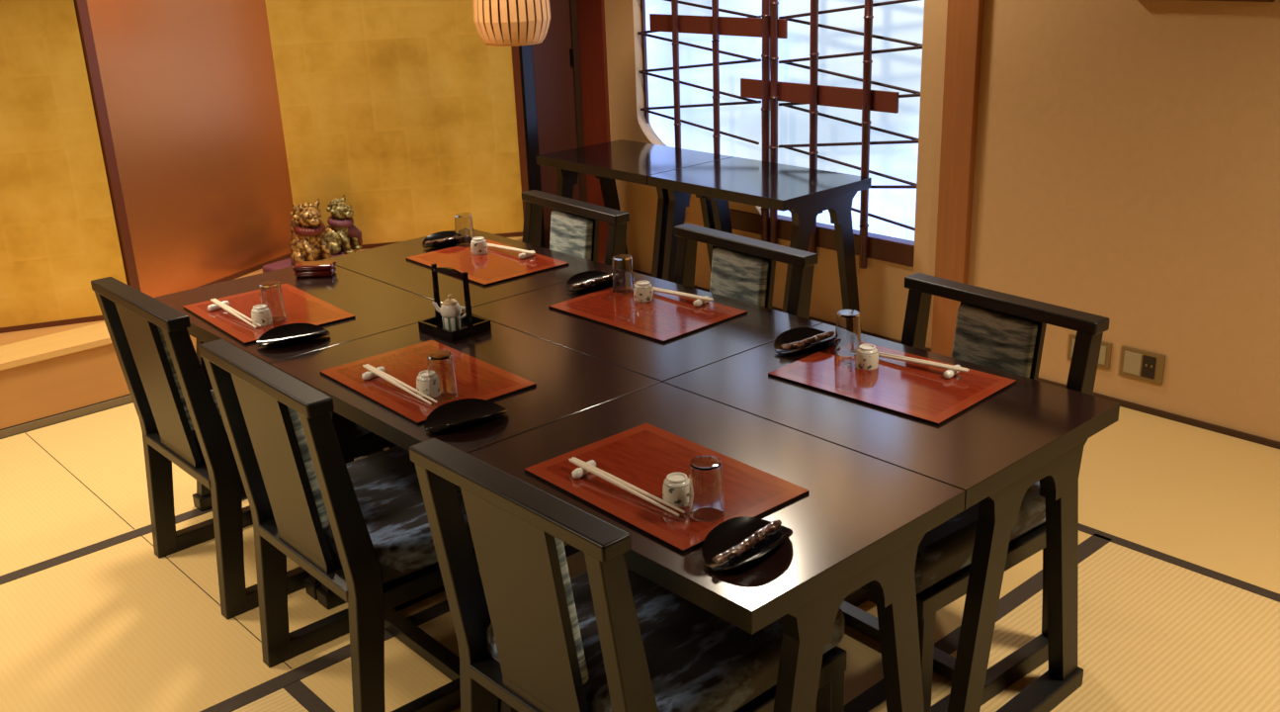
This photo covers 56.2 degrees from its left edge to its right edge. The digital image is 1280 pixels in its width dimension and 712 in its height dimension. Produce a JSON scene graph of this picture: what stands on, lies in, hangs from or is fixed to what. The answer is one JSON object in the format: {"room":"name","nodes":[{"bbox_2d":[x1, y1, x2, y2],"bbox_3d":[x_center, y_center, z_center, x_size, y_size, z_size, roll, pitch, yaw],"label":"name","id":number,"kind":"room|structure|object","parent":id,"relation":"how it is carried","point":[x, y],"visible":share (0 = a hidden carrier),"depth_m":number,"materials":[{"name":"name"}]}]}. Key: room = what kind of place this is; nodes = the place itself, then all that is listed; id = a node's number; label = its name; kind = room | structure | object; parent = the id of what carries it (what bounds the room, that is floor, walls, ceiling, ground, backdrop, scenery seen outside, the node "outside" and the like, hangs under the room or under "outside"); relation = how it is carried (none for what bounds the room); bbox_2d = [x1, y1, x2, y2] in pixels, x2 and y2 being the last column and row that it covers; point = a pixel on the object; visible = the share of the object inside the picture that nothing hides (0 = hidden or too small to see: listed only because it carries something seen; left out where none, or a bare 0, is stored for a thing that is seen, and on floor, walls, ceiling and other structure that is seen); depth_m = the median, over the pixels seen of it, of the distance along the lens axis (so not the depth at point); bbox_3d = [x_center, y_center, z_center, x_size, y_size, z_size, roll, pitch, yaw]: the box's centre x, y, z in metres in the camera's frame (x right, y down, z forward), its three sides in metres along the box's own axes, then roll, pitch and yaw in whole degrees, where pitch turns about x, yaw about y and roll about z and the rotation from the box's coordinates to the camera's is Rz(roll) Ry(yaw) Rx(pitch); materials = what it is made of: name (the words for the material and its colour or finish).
{"room":"japanese dining room","nodes":[
{"label":"japanese dining room","id":0,"kind":"room"},
{"bbox_2d":[0,402,1279,711],"bbox_3d":[-0.334,1.022,2.582,6.360,0.122,8.350,-19,26,-38],"label":"floor","id":1,"kind":"structure","parent":0,"point":[1178,589],"depth_m":3.32,"materials":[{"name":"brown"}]},
{"bbox_2d":[90,276,397,618],"bbox_3d":[-1.107,0.180,3.530,0.647,0.876,0.548,-19,26,-38],"label":"chair","id":2,"kind":"object","parent":1,"relation":"on","point":[181,421],"visible":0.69,"depth_m":3.28,"materials":[{"name":"black wood"}]},
{"bbox_2d":[191,389,371,474],"bbox_3d":[-1.071,0.172,3.562,0.550,0.095,0.504,-19,26,-38],"label":"seat cushion","id":3,"kind":"object","parent":2,"relation":"on","point":[363,436],"depth_m":3.34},
{"bbox_2d":[0,236,522,438],"bbox_3d":[-2.932,0.098,4.816,5.560,0.290,1.090,-19,26,-38],"label":"raised platform","id":4,"kind":"structure","parent":1,"relation":"on","point":[52,375],"depth_m":4.72,"materials":[{"name":"brown wood"}]},
{"bbox_2d":[0,0,528,333],"bbox_3d":[-1.954,-1.140,5.174,3.046,1.720,0.516,-16,24,-33],"label":"wall","id":5,"kind":"structure","parent":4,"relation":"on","point":[155,147],"depth_m":5.37,"materials":[{"name":"gold metal"}]},
{"bbox_2d":[261,250,345,272],"bbox_3d":[-1.548,-0.440,5.666,0.240,0.040,0.400,12,24,35],"label":"cushion","id":6,"kind":"object","parent":4,"relation":"on","point":[288,262],"visible":0.23,"depth_m":5.58,"materials":[{"name":"purple fabric"}]},
{"bbox_2d":[289,198,331,264],"bbox_3d":[-1.552,-0.576,5.558,0.245,0.292,0.184,15,26,39],"label":"figurine","id":7,"kind":"object","parent":6,"relation":"on","point":[307,242],"visible":0.91,"depth_m":5.50,"materials":[{"name":"gold metal"}]},
{"bbox_2d":[322,194,362,255],"bbox_3d":[-1.442,-0.626,5.726,0.216,0.264,0.174,-7,21,-14],"label":"figurine","id":8,"kind":"object","parent":6,"relation":"on","point":[340,233],"visible":0.97,"depth_m":5.69,"materials":[{"name":"gold metal"}]},
{"bbox_2d":[347,224,362,245],"bbox_3d":[-1.396,-0.591,5.765,0.079,0.160,0.169,11,24,33],"label":"drape","id":9,"kind":"object","parent":8,"relation":"hanging from","point":[354,233],"depth_m":5.76,"materials":[{"name":"purple fabric"}]},
{"bbox_2d":[154,259,442,599],"bbox_3d":[-1.012,0.186,3.723,0.597,0.725,0.847,-19,26,-38],"label":"table","id":10,"kind":"object","parent":1,"relation":"on","point":[378,306],"visible":0.33,"depth_m":3.60,"materials":[{"name":"black paint"}]},
{"bbox_2d":[182,283,355,344],"bbox_3d":[-1.096,-0.130,3.530,0.330,0.007,0.472,-17,25,-36],"label":"placemat","id":11,"kind":"object","parent":10,"relation":"on","point":[299,305],"visible":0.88,"depth_m":3.50,"materials":[{"name":"paint"}]},
{"bbox_2d":[210,299,255,328],"bbox_3d":[-1.179,-0.124,3.472,0.009,0.019,0.317,-18,25,-36],"label":"chopstick","id":12,"kind":"object","parent":11,"relation":"on","point":[213,300],"visible":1,"depth_m":3.47,"materials":[{"name":"beige"}]},
{"bbox_2d":[213,298,261,326],"bbox_3d":[-1.169,-0.127,3.480,0.009,0.019,0.317,-19,26,-38],"label":"chopstick","id":13,"kind":"object","parent":11,"relation":"on","point":[215,299],"visible":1,"depth_m":3.48,"materials":[{"name":"beige"}]},
{"bbox_2d":[251,304,272,326],"bbox_3d":[-1.076,-0.117,3.408,0.056,0.050,0.056,-6,20,-10],"label":"cup","id":14,"kind":"object","parent":11,"relation":"on","point":[261,314],"visible":1,"depth_m":3.39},
{"bbox_2d":[258,280,286,321],"bbox_3d":[-1.055,-0.159,3.440,0.066,0.105,0.066,-19,26,-38],"label":"drinking glass","id":15,"kind":"object","parent":11,"relation":"on","point":[271,295],"visible":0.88,"depth_m":3.42,"materials":[{"name":"white"}]},
{"bbox_2d":[256,322,330,346],"bbox_3d":[-0.945,-0.055,3.268,0.196,0.033,0.124,-11,22,-24],"label":"dish","id":16,"kind":"object","parent":10,"relation":"on","point":[290,333],"visible":1,"depth_m":3.29,"materials":[{"name":"black"}]},
{"bbox_2d":[292,259,336,277],"bbox_3d":[-1.056,-0.282,3.897,0.128,0.040,0.070,-2,20,0],"label":"box","id":17,"kind":"object","parent":10,"relation":"on","point":[325,268],"visible":1,"depth_m":3.87,"materials":[{"name":"red"}]},
{"bbox_2d":[198,339,479,711],"bbox_3d":[-0.595,0.366,2.960,0.647,0.876,0.548,-19,26,-38],"label":"chair","id":18,"kind":"object","parent":1,"relation":"on","point":[361,527],"visible":0.63,"depth_m":2.73,"materials":[{"name":"black wood"}]},
{"bbox_2d":[323,445,474,585],"bbox_3d":[-0.559,0.359,2.992,0.550,0.095,0.504,-19,26,-38],"label":"seat cushion","id":19,"kind":"object","parent":18,"relation":"on","point":[385,483],"depth_m":2.78,"materials":[{"name":"fabric"}]},
{"bbox_2d":[269,310,660,711],"bbox_3d":[-0.442,0.381,3.123,0.597,0.725,0.847,-19,26,-38],"label":"table","id":20,"kind":"object","parent":1,"relation":"on","point":[568,382],"visible":0.27,"depth_m":2.94,"materials":[{"name":"black paint"}]},
{"bbox_2d":[319,340,536,425],"bbox_3d":[-0.528,0.055,2.957,0.330,0.007,0.472,-18,25,-37],"label":"placemat","id":21,"kind":"object","parent":20,"relation":"on","point":[475,378],"visible":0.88,"depth_m":2.94,"materials":[{"name":"paint"}]},
{"bbox_2d":[361,365,385,380],"bbox_3d":[-0.659,0.042,2.969,0.021,0.019,0.072,12,24,35],"label":"chopstick rest","id":22,"kind":"object","parent":21,"relation":"on","point":[366,376],"visible":0.81,"depth_m":2.95,"materials":[{"name":"white"}]},
{"bbox_2d":[362,364,431,404],"bbox_3d":[-0.585,0.067,2.879,0.009,0.019,0.317,-19,25,-38],"label":"chopstick","id":23,"kind":"object","parent":21,"relation":"on","point":[384,377],"visible":1,"depth_m":2.88,"materials":[{"name":"beige"}]},
{"bbox_2d":[365,363,437,402],"bbox_3d":[-0.576,0.064,2.887,0.009,0.019,0.317,-19,26,-39],"label":"chopstick","id":24,"kind":"object","parent":21,"relation":"on","point":[368,365],"visible":1,"depth_m":2.88,"materials":[{"name":"beige"}]},
{"bbox_2d":[416,369,429,397],"bbox_3d":[-0.503,0.064,2.846,0.056,0.050,0.056,-12,22,-24],"label":"cup","id":25,"kind":"object","parent":21,"relation":"on","point":[422,382],"visible":0.54,"depth_m":2.82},
{"bbox_2d":[426,349,457,401],"bbox_3d":[-0.465,0.045,2.812,0.066,0.105,0.066,-19,26,-38],"label":"drinking glass","id":26,"kind":"object","parent":21,"relation":"on","point":[441,371],"visible":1,"depth_m":2.79,"materials":[{"name":"white"}]},
{"bbox_2d":[418,262,491,341],"bbox_3d":[-0.514,-0.154,3.283,0.156,0.178,0.132,17,27,42],"label":"condiment caddy","id":27,"kind":"object","parent":20,"relation":"on","point":[471,324],"visible":0.9,"depth_m":3.27,"materials":[{"name":"black"}]},
{"bbox_2d":[431,294,466,331],"bbox_3d":[-0.518,-0.119,3.282,0.087,0.101,0.057,9,23,29],"label":"pot","id":28,"kind":"object","parent":27,"relation":"in","point":[451,309],"visible":0.9,"depth_m":3.27,"materials":[{"name":"white"}]},
{"bbox_2d":[418,311,491,341],"bbox_3d":[-0.511,-0.084,3.309,0.154,0.028,0.132,17,27,42],"label":"tray","id":29,"kind":"object","parent":20,"relation":"on","point":[433,325],"depth_m":3.28,"materials":[{"name":"black"}]},
{"bbox_2d":[424,398,508,431],"bbox_3d":[-0.389,0.134,2.686,0.196,0.033,0.124,-15,23,-31],"label":"dish","id":30,"kind":"object","parent":20,"relation":"on","point":[463,412],"visible":1,"depth_m":2.71,"materials":[{"name":"black"}]},
{"bbox_2d":[322,228,612,455],"bbox_3d":[-0.567,0.034,4.096,0.597,0.725,0.847,-19,26,-38],"label":"table","id":31,"kind":"object","parent":1,"relation":"on","point":[387,264],"visible":0.2,"depth_m":3.87,"materials":[{"name":"black paint"}]},
{"bbox_2d":[422,230,456,248],"bbox_3d":[-0.674,-0.410,4.218,0.196,0.033,0.124,-17,25,-36],"label":"dish","id":32,"kind":"object","parent":31,"relation":"on","point":[448,233],"visible":0.72,"depth_m":4.23,"materials":[{"name":"black"}]},
{"bbox_2d":[405,239,569,286],"bbox_3d":[-0.511,-0.314,3.975,0.330,0.007,0.472,-18,25,-37],"label":"placemat","id":33,"kind":"object","parent":31,"relation":"on","point":[498,265],"visible":0.88,"depth_m":3.94,"materials":[{"name":"paint"}]},
{"bbox_2d":[454,212,474,246],"bbox_3d":[-0.611,-0.440,4.169,0.066,0.105,0.066,-19,26,-38],"label":"drinking glass","id":34,"kind":"object","parent":33,"relation":"on","point":[464,226],"visible":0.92,"depth_m":4.15,"materials":[{"name":"white"}]},
{"bbox_2d":[470,236,487,255],"bbox_3d":[-0.546,-0.374,4.061,0.056,0.050,0.056,12,24,34],"label":"cup","id":35,"kind":"object","parent":33,"relation":"on","point":[478,245],"visible":1,"depth_m":4.04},
{"bbox_2d":[521,189,629,265],"bbox_3d":[-0.439,-0.043,4.071,0.647,0.876,0.548,-17,25,-36],"label":"chair","id":36,"kind":"object","parent":1,"relation":"on","point":[574,223],"visible":0.18,"depth_m":4.08,"materials":[{"name":"black wood"}]},
{"bbox_2d":[409,437,847,711],"bbox_3d":[0.012,0.556,2.367,0.647,0.876,0.548,-19,26,-39],"label":"chair","id":37,"kind":"object","parent":1,"relation":"on","point":[532,637],"visible":0.84,"depth_m":2.16,"materials":[{"name":"black wood"}]},
{"bbox_2d":[486,568,844,711],"bbox_3d":[0.048,0.549,2.400,0.550,0.095,0.504,-19,26,-39],"label":"seat cushion","id":38,"kind":"object","parent":37,"relation":"on","point":[698,660],"depth_m":2.25,"materials":[{"name":"fabric"}]},
{"bbox_2d":[536,139,733,279],"bbox_3d":[-0.019,-0.606,5.802,0.552,0.725,0.787,-19,26,-38],"label":"table","id":39,"kind":"object","parent":1,"relation":"on","point":[632,161],"visible":0.4,"depth_m":5.61,"materials":[{"name":"black paint"}]},
{"bbox_2d":[462,268,822,382],"bbox_3d":[0.003,0.229,3.496,0.597,0.725,0.847,-19,26,-38],"label":"table","id":40,"kind":"object","parent":1,"relation":"on","point":[529,312],"visible":0.19,"depth_m":3.23,"materials":[{"name":"black paint"}]},
{"bbox_2d":[566,270,612,291],"bbox_3d":[-0.138,-0.228,3.657,0.196,0.033,0.124,-19,26,-38],"label":"dish","id":41,"kind":"object","parent":40,"relation":"on","point":[588,275],"visible":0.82,"depth_m":3.67,"materials":[{"name":"black"}]},
{"bbox_2d":[570,272,612,288],"bbox_3d":[-0.138,-0.227,3.658,0.182,0.021,0.025,-19,26,-38],"label":"towel","id":42,"kind":"object","parent":41,"relation":"in","point":[585,284],"visible":0.8,"depth_m":3.64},
{"bbox_2d":[548,281,747,342],"bbox_3d":[0.018,-0.132,3.414,0.330,0.007,0.472,-20,26,-40],"label":"placemat","id":43,"kind":"object","parent":40,"relation":"on","point":[666,317],"visible":0.77,"depth_m":3.37,"materials":[{"name":"paint"}]},
{"bbox_2d":[612,254,634,293],"bbox_3d":[-0.051,-0.245,3.570,0.066,0.105,0.066,-19,26,-38],"label":"drinking glass","id":44,"kind":"object","parent":43,"relation":"on","point":[623,271],"visible":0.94,"depth_m":3.55,"materials":[{"name":"white"}]},
{"bbox_2d":[633,280,653,301],"bbox_3d":[0.010,-0.190,3.491,0.056,0.050,0.056,5,21,19],"label":"cup","id":45,"kind":"object","parent":43,"relation":"on","point":[642,290],"visible":1,"depth_m":3.47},
{"bbox_2d":[652,288,711,301],"bbox_3d":[0.088,-0.184,3.500,0.317,0.019,0.009,16,27,42],"label":"chopstick","id":46,"kind":"object","parent":43,"relation":"on","point":[654,290],"visible":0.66,"depth_m":3.46,"materials":[{"name":"beige"}]},
{"bbox_2d":[467,381,965,711],"bbox_3d":[0.129,0.576,2.523,0.597,0.725,0.847,-19,26,-38],"label":"table","id":47,"kind":"object","parent":1,"relation":"on","point":[863,519],"visible":0.55,"depth_m":2.24,"materials":[{"name":"black paint"}]},
{"bbox_2d":[524,423,809,553],"bbox_3d":[0.045,0.246,2.367,0.330,0.007,0.472,-18,25,-37],"label":"placemat","id":48,"kind":"object","parent":47,"relation":"on","point":[642,456],"visible":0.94,"depth_m":2.35,"materials":[{"name":"paint"}]},
{"bbox_2d":[571,459,596,478],"bbox_3d":[-0.112,0.227,2.400,0.021,0.019,0.072,11,24,32],"label":"chopstick rest","id":49,"kind":"object","parent":48,"relation":"on","point":[578,472],"visible":0.84,"depth_m":2.38,"materials":[{"name":"white"}]},
{"bbox_2d":[568,458,680,515],"bbox_3d":[-0.036,0.250,2.313,0.009,0.019,0.317,-19,26,-38],"label":"chopstick","id":50,"kind":"object","parent":48,"relation":"on","point":[574,462],"visible":1,"depth_m":2.31,"materials":[{"name":"beige"}]},
{"bbox_2d":[571,456,685,512],"bbox_3d":[-0.026,0.247,2.321,0.009,0.019,0.317,-20,27,-40],"label":"chopstick","id":51,"kind":"object","parent":48,"relation":"on","point":[622,481],"visible":1,"depth_m":2.31,"materials":[{"name":"beige"}]},
{"bbox_2d":[662,472,689,507],"bbox_3d":[0.070,0.251,2.267,0.056,0.050,0.056,-19,26,-38],"label":"cup","id":52,"kind":"object","parent":48,"relation":"on","point":[675,489],"visible":0.91,"depth_m":2.25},
{"bbox_2d":[688,455,724,520],"bbox_3d":[0.122,0.242,2.205,0.066,0.105,0.066,-19,26,-38],"label":"drinking glass","id":53,"kind":"object","parent":48,"relation":"on","point":[706,487],"visible":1,"depth_m":2.18,"materials":[{"name":"white"}]},
{"bbox_2d":[702,515,792,571],"bbox_3d":[0.189,0.325,2.095,0.124,0.033,0.196,15,26,40],"label":"dish","id":54,"kind":"object","parent":47,"relation":"on","point":[730,532],"visible":0.72,"depth_m":2.11,"materials":[{"name":"black"}]},
{"bbox_2d":[712,518,781,563],"bbox_3d":[0.189,0.326,2.095,0.025,0.021,0.182,15,26,40],"label":"towel","id":55,"kind":"object","parent":54,"relation":"in","point":[746,544],"visible":1,"depth_m":2.08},
{"bbox_2d":[673,223,817,318],"bbox_3d":[0.092,0.139,3.512,0.647,0.876,0.548,-18,25,-36],"label":"chair","id":56,"kind":"object","parent":1,"relation":"on","point":[743,268],"visible":0.16,"depth_m":3.52,"materials":[{"name":"black wood"}]},
{"bbox_2d":[647,156,871,334],"bbox_3d":[0.513,-0.424,5.243,0.552,0.725,0.787,-19,26,-38],"label":"table","id":57,"kind":"object","parent":1,"relation":"on","point":[804,192],"visible":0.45,"depth_m":5.04,"materials":[{"name":"black paint"}]},
{"bbox_2d":[663,323,1119,711],"bbox_3d":[0.573,0.423,2.896,0.597,0.725,0.847,-19,26,-38],"label":"table","id":58,"kind":"object","parent":1,"relation":"on","point":[1031,431],"visible":0.57,"depth_m":2.60,"materials":[{"name":"black paint"}]},
{"bbox_2d":[773,327,835,353],"bbox_3d":[0.429,-0.038,3.072,0.196,0.033,0.124,-16,24,-33],"label":"dish","id":59,"kind":"object","parent":58,"relation":"on","point":[799,333],"visible":0.8,"depth_m":3.09,"materials":[{"name":"black"}]},
{"bbox_2d":[778,330,834,349],"bbox_3d":[0.429,-0.037,3.073,0.182,0.021,0.025,-16,24,-33],"label":"towel","id":60,"kind":"object","parent":59,"relation":"in","point":[817,337],"visible":1,"depth_m":3.06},
{"bbox_2d":[768,341,1016,426],"bbox_3d":[0.592,0.052,2.843,0.330,0.007,0.472,-20,27,-41],"label":"placemat","id":61,"kind":"object","parent":58,"relation":"on","point":[921,392],"visible":0.83,"depth_m":2.80,"materials":[{"name":"paint"}]},
{"bbox_2d":[834,309,860,356],"bbox_3d":[0.519,-0.059,2.992,0.066,0.105,0.066,-19,26,-38],"label":"drinking glass","id":62,"kind":"object","parent":61,"relation":"on","point":[848,327],"visible":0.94,"depth_m":2.97,"materials":[{"name":"clear"}]},
{"bbox_2d":[854,343,878,369],"bbox_3d":[0.550,0.001,2.905,0.056,0.050,0.056,0,20,5],"label":"cup","id":63,"kind":"object","parent":61,"relation":"on","point":[867,355],"visible":1,"depth_m":2.89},
{"bbox_2d":[878,353,967,372],"bbox_3d":[0.646,0.010,2.902,0.317,0.019,0.009,15,26,40],"label":"chopstick","id":64,"kind":"object","parent":61,"relation":"on","point":[880,355],"visible":0.9,"depth_m":2.87,"materials":[{"name":"beige"}]},
{"bbox_2d":[878,351,969,370],"bbox_3d":[0.653,0.007,2.910,0.317,0.019,0.009,15,26,40],"label":"chopstick","id":65,"kind":"object","parent":61,"relation":"on","point":[879,352],"visible":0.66,"depth_m":2.89,"materials":[{"name":"beige"}]},
{"bbox_2d":[839,272,1109,711],"bbox_3d":[0.669,0.336,2.905,0.647,0.876,0.548,-17,25,-36],"label":"chair","id":66,"kind":"object","parent":1,"relation":"on","point":[997,330],"visible":0.22,"depth_m":2.86,"materials":[{"name":"black wood"}]},
{"bbox_2d":[914,480,1045,593],"bbox_3d":[0.632,0.353,2.878,0.550,0.095,0.504,-17,25,-36],"label":"seat cushion","id":67,"kind":"object","parent":66,"relation":"on","point":[943,561],"depth_m":2.64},
{"bbox_2d":[603,0,1279,441],"bbox_3d":[2.167,-0.903,3.704,0.120,2.550,7.260,-19,26,-38],"label":"wall","id":68,"kind":"structure","parent":0,"point":[1127,161],"depth_m":4.29,"materials":[{"name":"beige paint"}]},
{"bbox_2d":[640,0,924,266],"bbox_3d":[0.570,-1.381,5.373,0.084,1.710,1.745,-19,26,-38],"label":"window","id":69,"kind":"structure","parent":68,"relation":"in","point":[887,241],"depth_m":5.28,"materials":[{"name":"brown glass"}]},
{"bbox_2d":[671,0,682,148],"bbox_3d":[0.166,-1.618,5.664,0.038,2.011,0.046,-19,26,-38],"label":"bamboo pole","id":70,"kind":"object","parent":69,"relation":"attached to","point":[674,3],"visible":0.7,"depth_m":5.75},
{"bbox_2d":[637,31,759,62],"bbox_3d":[0.262,-1.466,5.679,0.014,0.102,0.802,-19,26,-38],"label":"twig","id":71,"kind":"object","parent":69,"relation":"attached to","point":[639,33],"visible":1,"depth_m":5.66,"materials":[{"name":"red"}]},
{"bbox_2d":[638,70,759,103],"bbox_3d":[0.269,-1.290,5.743,0.014,0.102,0.802,-19,26,-38],"label":"twig","id":72,"kind":"object","parent":69,"relation":"attached to","point":[640,71],"visible":1,"depth_m":5.72,"materials":[{"name":"red"}]},
{"bbox_2d":[640,107,759,144],"bbox_3d":[0.276,-1.115,5.806,0.014,0.102,0.802,-19,26,-38],"label":"twig","id":73,"kind":"object","parent":69,"relation":"attached to","point":[641,109],"visible":1,"depth_m":5.78,"materials":[{"name":"red"}]},
{"bbox_2d":[641,58,761,72],"bbox_3d":[0.277,-1.382,5.721,0.014,0.112,0.802,-19,26,-38],"label":"twig","id":74,"kind":"object","parent":69,"relation":"attached to","point":[746,60],"visible":0.95,"depth_m":5.70,"materials":[{"name":"red"}]},
{"bbox_2d":[642,100,761,109],"bbox_3d":[0.284,-1.207,5.785,0.014,0.112,0.802,-19,26,-38],"label":"twig","id":75,"kind":"object","parent":69,"relation":"attached to","point":[745,102],"visible":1,"depth_m":5.77,"materials":[{"name":"red"}]},
{"bbox_2d":[664,0,759,17],"bbox_3d":[0.255,-1.642,5.615,0.014,0.102,0.802,-19,26,-38],"label":"twig","id":76,"kind":"object","parent":69,"relation":"attached to","point":[679,2],"visible":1,"depth_m":5.50,"materials":[{"name":"red"}]},
{"bbox_2d":[711,0,720,154],"bbox_3d":[0.344,-1.560,5.476,0.038,2.017,0.047,-19,26,-38],"label":"bamboo pole","id":77,"kind":"object","parent":69,"relation":"attached to","point":[716,97],"visible":0.63,"depth_m":5.56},
{"bbox_2d":[760,0,769,242],"bbox_3d":[0.553,-1.413,5.286,0.046,1.915,0.053,-19,26,-38],"label":"bamboo pole","id":78,"kind":"object","parent":69,"relation":"attached to","point":[765,56],"visible":0.73,"depth_m":5.36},
{"bbox_2d":[649,13,787,38],"bbox_3d":[0.345,-1.523,5.534,0.014,0.081,0.875,-19,26,-38],"label":"board","id":79,"kind":"object","parent":78,"relation":"attached to","point":[728,26],"visible":0.94,"depth_m":5.53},
{"bbox_2d":[768,0,778,244],"bbox_3d":[0.584,-1.439,5.239,0.048,1.994,0.048,-2,20,0],"label":"bamboo pole","id":80,"kind":"object","parent":69,"relation":"attached to","point":[774,57],"visible":0.85,"depth_m":5.33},
{"bbox_2d":[740,78,899,113],"bbox_3d":[0.758,-1.132,5.202,0.014,0.085,0.875,-19,26,-38],"label":"board","id":81,"kind":"object","parent":80,"relation":"attached to","point":[830,96],"visible":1,"depth_m":5.14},
{"bbox_2d":[808,0,819,253],"bbox_3d":[0.737,-1.404,5.071,0.043,2.030,0.052,-19,26,-38],"label":"bamboo pole","id":82,"kind":"object","parent":69,"relation":"attached to","point":[813,38],"visible":0.72,"depth_m":5.16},
{"bbox_2d":[778,139,918,147],"bbox_3d":[0.885,-0.912,5.163,0.014,0.114,0.760,-19,26,-38],"label":"twig","id":83,"kind":"object","parent":69,"relation":"attached to","point":[915,140],"visible":0.81,"depth_m":5.14,"materials":[{"name":"red"}]},
{"bbox_2d":[778,0,919,18],"bbox_3d":[0.864,-1.439,4.972,0.014,0.114,0.760,-19,26,-38],"label":"twig","id":84,"kind":"object","parent":69,"relation":"attached to","point":[894,1],"visible":0.76,"depth_m":4.97,"materials":[{"name":"red"}]},
{"bbox_2d":[778,92,920,105],"bbox_3d":[0.878,-1.087,5.100,0.014,0.114,0.760,-19,26,-38],"label":"twig","id":85,"kind":"object","parent":69,"relation":"attached to","point":[916,94],"visible":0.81,"depth_m":4.88,"materials":[{"name":"red"}]},
{"bbox_2d":[783,147,916,184],"bbox_3d":[0.900,-0.828,5.205,0.014,0.100,0.760,-19,26,-38],"label":"twig","id":86,"kind":"object","parent":69,"relation":"attached to","point":[790,148],"visible":0.81,"depth_m":5.18,"materials":[{"name":"red"}]},
{"bbox_2d":[778,45,922,63],"bbox_3d":[0.871,-1.263,5.036,0.014,0.114,0.760,-19,26,-38],"label":"twig","id":87,"kind":"object","parent":69,"relation":"attached to","point":[916,46],"visible":0.81,"depth_m":5.01,"materials":[{"name":"red"}]},
{"bbox_2d":[783,105,918,140],"bbox_3d":[0.893,-1.004,5.141,0.014,0.100,0.760,-19,26,-38],"label":"twig","id":88,"kind":"object","parent":69,"relation":"attached to","point":[792,107],"visible":0.79,"depth_m":5.12,"materials":[{"name":"red"}]},
{"bbox_2d":[784,62,920,93],"bbox_3d":[0.887,-1.179,5.078,0.014,0.100,0.760,-19,26,-38],"label":"twig","id":89,"kind":"object","parent":69,"relation":"attached to","point":[789,63],"visible":0.79,"depth_m":5.05,"materials":[{"name":"red"}]},
{"bbox_2d":[785,18,922,46],"bbox_3d":[0.880,-1.355,5.014,0.014,0.100,0.760,-19,26,-38],"label":"twig","id":90,"kind":"object","parent":69,"relation":"attached to","point":[790,20],"visible":0.79,"depth_m":4.99,"materials":[{"name":"red"}]},
{"bbox_2d":[858,0,873,268],"bbox_3d":[0.931,-1.287,4.888,0.048,1.921,0.048,-3,20,-3],"label":"bamboo pole","id":91,"kind":"object","parent":69,"relation":"attached to","point":[868,17],"visible":0.8,"depth_m":4.99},
{"bbox_2d":[851,207,914,230],"bbox_3d":[0.907,-0.652,5.269,0.014,0.100,0.760,-19,26,-38],"label":"twig","id":92,"kind":"object","parent":69,"relation":"attached to","point":[853,209],"visible":0.38,"depth_m":5.12,"materials":[{"name":"red"}]},
{"bbox_2d":[868,184,916,188],"bbox_3d":[0.892,-0.736,5.227,0.014,0.114,0.760,-19,26,-38],"label":"twig","id":93,"kind":"object","parent":69,"relation":"attached to","point":[873,186],"visible":0.4,"depth_m":5.03,"materials":[{"name":"red"}]},
{"bbox_2d":[633,268,1279,449],"bbox_3d":[2.235,0.325,4.019,0.012,0.022,7.050,-19,26,-38],"label":"baseboard","id":94,"kind":"structure","parent":68,"relation":"attached to","point":[1143,408],"depth_m":4.36,"materials":[{"name":"brown"}]},
{"bbox_2d":[931,0,984,356],"bbox_3d":[1.234,-1.182,4.576,0.035,2.550,0.140,-19,26,-38],"label":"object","id":95,"kind":"structure","parent":68,"relation":"attached to","point":[965,18],"depth_m":4.70,"materials":[{"name":"brown wood"}]},
{"bbox_2d":[1067,333,1111,369],"bbox_3d":[1.694,-0.017,4.525,0.011,0.104,0.170,-19,26,-38],"label":"wall socket","id":96,"kind":"object","parent":68,"relation":"attached to","point":[1104,360],"visible":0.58,"depth_m":4.48,"materials":[{"name":"beige plastic"}]},
{"bbox_2d":[1118,344,1165,384],"bbox_3d":[1.831,0.034,4.380,0.014,0.114,0.163,-19,26,-38],"label":"wall socket","id":97,"kind":"object","parent":68,"relation":"attached to","point":[1135,363],"visible":1,"depth_m":4.37,"materials":[{"name":"beige plastic"}]},
{"bbox_2d":[1192,0,1275,1],"bbox_3d":[1.810,-1.436,3.795,0.024,0.600,0.450,-19,26,-38],"label":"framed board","id":98,"kind":"object","parent":68,"relation":"attached to","point":[1192,0],"visible":1,"depth_m":3.79,"materials":[{"name":"brown"}]},
{"bbox_3d":[-0.463,-1.467,1.652,6.280,0.100,8.350,-19,26,-38],"label":"ceiling","id":99,"kind":"structure","parent":0,"visible":0},
{"bbox_2d":[473,0,550,46],"bbox_3d":[-0.570,-1.950,5.001,0.330,1.262,0.331,-19,26,-38],"label":"pendant lamp","id":100,"kind":"object","parent":99,"relation":"hanging from","point":[501,23],"visible":1,"depth_m":5.07,"materials":[{"name":"brown"}]},
{"bbox_3d":[-0.799,-1.789,6.473,0.620,2.550,0.950,-19,26,-38],"label":"wall","id":101,"kind":"structure","parent":0,"visible":0},
{"bbox_2d":[518,44,545,248],"bbox_3d":[-0.598,-1.616,5.975,0.070,2.550,0.100,-19,26,-38],"label":"trim","id":102,"kind":"structure","parent":101,"relation":"attached to","point":[525,51],"depth_m":6.08,"materials":[{"name":"black"}]},
{"bbox_2d":[531,0,587,249],"bbox_3d":[-0.457,-1.491,6.186,0.338,2.160,0.050,-19,26,-38],"label":"door","id":103,"kind":"structure","parent":101,"relation":"in","point":[556,64],"depth_m":6.24,"materials":[{"name":"brown wood"}]},
{"bbox_2d":[576,0,610,263],"bbox_3d":[-0.227,-1.710,6.194,0.120,2.550,0.245,-19,26,-38],"label":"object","id":104,"kind":"structure","parent":101,"relation":"attached to","point":[591,24],"depth_m":6.23,"materials":[{"name":"red wood"}]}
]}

